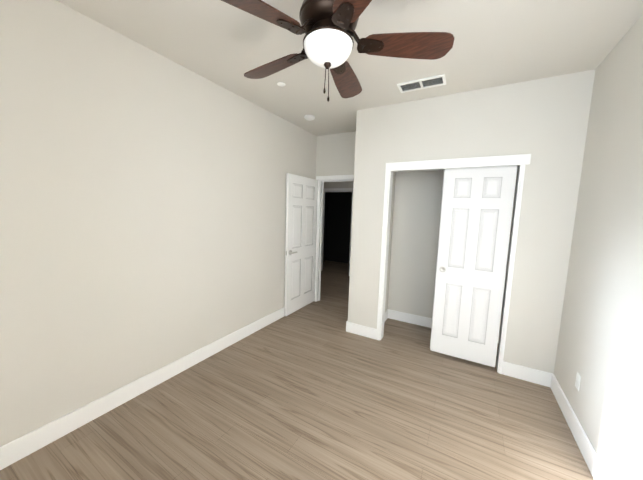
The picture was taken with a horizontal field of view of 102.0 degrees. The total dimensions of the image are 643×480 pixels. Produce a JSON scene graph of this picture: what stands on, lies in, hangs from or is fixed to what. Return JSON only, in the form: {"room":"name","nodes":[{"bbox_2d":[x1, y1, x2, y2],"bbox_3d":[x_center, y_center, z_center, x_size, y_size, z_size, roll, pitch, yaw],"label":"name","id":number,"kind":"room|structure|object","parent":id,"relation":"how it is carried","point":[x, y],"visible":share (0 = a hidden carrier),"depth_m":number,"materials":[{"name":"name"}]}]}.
{"room":"empty bedroom","nodes":[
{"label":"empty bedroom","id":0,"kind":"room"},
{"bbox_2d":[0,0,316,446],"bbox_3d":[-1.186,-0.152,2.592,0.120,2.740,4.370,5,7,29],"label":"wall","id":1,"kind":"structure","parent":0,"point":[142,210],"depth_m":1.90,"materials":[{"name":"paint"}]},
{"bbox_2d":[0,307,283,469],"bbox_3d":[-1.166,1.148,2.701,0.019,0.135,4.130,5,7,29],"label":"baseboard","id":2,"kind":"structure","parent":1,"relation":"attached to","point":[14,451],"depth_m":1.97,"materials":[{"name":"white wood"}]},
{"bbox_2d":[0,260,593,479],"bbox_3d":[-0.025,1.137,4.013,5.577,0.060,7.770,5,7,29],"label":"floor","id":3,"kind":"structure","parent":0,"point":[313,390],"depth_m":1.94,"materials":[{"name":"wood"}]},
{"bbox_2d":[323,192,327,260],"bbox_3d":[-0.188,-0.670,7.572,0.100,2.740,1.290,5,7,29],"label":"wall","id":4,"kind":"structure","parent":0,"point":[326,193],"depth_m":8.07,"materials":[{"name":"black paint"}]},
{"bbox_2d":[316,131,355,175],"bbox_3d":[0.340,-0.278,4.165,0.984,2.740,0.120,5,7,29],"label":"wall","id":5,"kind":"structure","parent":0,"point":[335,154],"depth_m":4.06,"materials":[{"name":"paint"}]},
{"bbox_2d":[284,173,317,315],"bbox_3d":[-0.273,0.066,4.005,0.087,2.030,0.812,5,7,29],"label":"entry door","id":6,"kind":"structure","parent":5,"relation":"in","point":[301,225],"depth_m":3.94,"materials":[{"name":"white wood"}]},
{"bbox_2d":[315,175,353,301],"bbox_3d":[0.323,0.036,4.204,0.932,2.106,0.152,5,7,29],"label":"door frame","id":7,"kind":"structure","parent":5,"relation":"attached to","point":[332,178],"depth_m":4.33,"materials":[{"name":"white wood"}]},
{"bbox_2d":[326,192,351,262],"bbox_3d":[1.081,-0.641,7.668,2.220,2.740,0.100,5,7,29],"label":"wall","id":8,"kind":"structure","parent":0,"point":[337,225],"depth_m":7.95,"materials":[{"name":"black paint"}]},
{"bbox_2d":[324,181,353,187],"bbox_3d":[0.470,-0.520,6.399,3.490,2.740,0.120,5,7,29],"label":"wall","id":9,"kind":"structure","parent":0,"point":[347,184],"depth_m":6.26,"materials":[{"name":"paint"}]},
{"bbox_2d":[321,188,352,275],"bbox_3d":[0.374,-0.212,6.473,0.932,2.106,0.136,5,7,29],"label":"door frame","id":10,"kind":"structure","parent":9,"relation":"attached to","point":[338,189],"depth_m":6.35,"materials":[{"name":"white"}]},
{"bbox_2d":[57,0,642,135],"bbox_3d":[0.061,-1.655,3.705,5.577,0.080,7.770,5,7,29],"label":"ceiling","id":11,"kind":"structure","parent":0,"point":[225,45],"depth_m":1.86,"materials":[{"name":"paint"}]},
{"bbox_2d":[277,82,285,86],"bbox_3d":[-0.386,-1.492,2.498,0.082,0.007,0.082,5,7,29],"label":"sprinkler","id":12,"kind":"object","parent":11,"relation":"attached to","point":[281,84],"visible":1,"depth_m":2.49,"materials":[{"name":"white plastic"}]},
{"bbox_2d":[304,115,314,120],"bbox_3d":[-0.153,-1.561,3.334,0.136,0.038,0.136,5,7,29],"label":"smoke detector","id":13,"kind":"object","parent":11,"relation":"attached to","point":[309,117],"visible":1,"depth_m":3.30,"materials":[{"name":"white plastic"}]},
{"bbox_2d":[221,0,453,101],"bbox_3d":[0.018,-1.042,1.375,1.206,0.630,1.215,5,7,29],"label":"fan","id":14,"kind":"object","parent":11,"relation":"hanging from","point":[327,27],"visible":1,"depth_m":1.29,"materials":[{"name":"brown wood"}]},
{"bbox_2d":[397,74,445,92],"bbox_3d":[0.923,-1.439,2.406,0.405,0.012,0.180,5,7,29],"label":"ceiling vent","id":15,"kind":"object","parent":11,"relation":"in","point":[425,83],"visible":0.98,"depth_m":2.40,"materials":[{"name":"white plastic"}]},
{"bbox_2d":[348,69,594,373],"bbox_3d":[1.296,-0.097,2.790,2.047,2.740,0.120,5,7,29],"label":"wall","id":16,"kind":"structure","parent":0,"point":[543,122],"depth_m":2.50,"materials":[{"name":"paint"}]},
{"bbox_2d":[348,322,376,338],"bbox_3d":[0.506,1.136,3.278,0.384,0.135,0.019,5,7,29],"label":"baseboard","id":17,"kind":"structure","parent":16,"relation":"attached to","point":[358,329],"depth_m":3.26,"materials":[{"name":"white wood"}]},
{"bbox_2d":[430,170,444,345],"bbox_3d":[1.529,0.258,2.709,0.608,2.000,0.039,5,7,29],"label":"closet door","id":18,"kind":"structure","parent":16,"relation":"in","point":[437,258],"depth_m":2.84,"materials":[{"name":"white wood"}]},
{"bbox_2d":[384,309,499,342],"bbox_3d":[1.577,1.181,3.174,1.727,0.135,0.616,5,7,29],"label":"baseboard","id":19,"kind":"structure","parent":16,"relation":"attached to","point":[410,318],"depth_m":3.69,"materials":[{"name":"white wood"}]},
{"bbox_2d":[376,154,530,373],"bbox_3d":[1.298,0.221,2.806,1.305,2.105,0.142,5,7,29],"label":"trim","id":20,"kind":"structure","parent":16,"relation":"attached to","point":[522,160],"depth_m":2.59,"materials":[{"name":"white wood"}]},
{"bbox_2d":[391,165,519,171],"bbox_3d":[1.325,-0.752,2.708,1.208,0.033,0.088,5,7,29],"label":"trim","id":21,"kind":"structure","parent":16,"relation":"attached to","point":[440,169],"depth_m":2.81,"materials":[{"name":"white wood"}]},
{"bbox_2d":[430,165,516,366],"bbox_3d":[1.517,0.262,2.665,0.608,2.000,0.039,5,7,29],"label":"closet door","id":22,"kind":"structure","parent":16,"relation":"in","point":[476,217],"depth_m":2.64,"materials":[{"name":"white wood"}]},
{"bbox_2d":[502,361,547,386],"bbox_3d":[1.933,1.269,2.476,0.352,0.135,0.015,5,7,29],"label":"baseboard","id":23,"kind":"structure","parent":16,"relation":"attached to","point":[521,372],"depth_m":2.47,"materials":[{"name":"white wood"}]},
{"bbox_2d":[554,15,642,479],"bbox_3d":[1.555,0.102,1.059,0.120,2.740,4.370,5,7,29],"label":"wall","id":24,"kind":"structure","parent":0,"point":[600,346],"depth_m":1.62,"materials":[{"name":"paint"}]},
{"bbox_2d":[575,372,580,390],"bbox_3d":[1.862,1.026,1.892,0.008,0.114,0.070,5,7,29],"label":"electrical outlet plate","id":25,"kind":"object","parent":24,"relation":"attached to","point":[577,381],"visible":1,"depth_m":1.88,"materials":[{"name":"white plastic"}]},
{"bbox_2d":[548,372,609,479],"bbox_3d":[1.274,1.420,0.916,0.019,0.135,3.394,5,7,29],"label":"baseboard","id":26,"kind":"structure","parent":24,"relation":"attached to","point":[594,464],"depth_m":1.78,"materials":[{"name":"white wood"}]}
]}

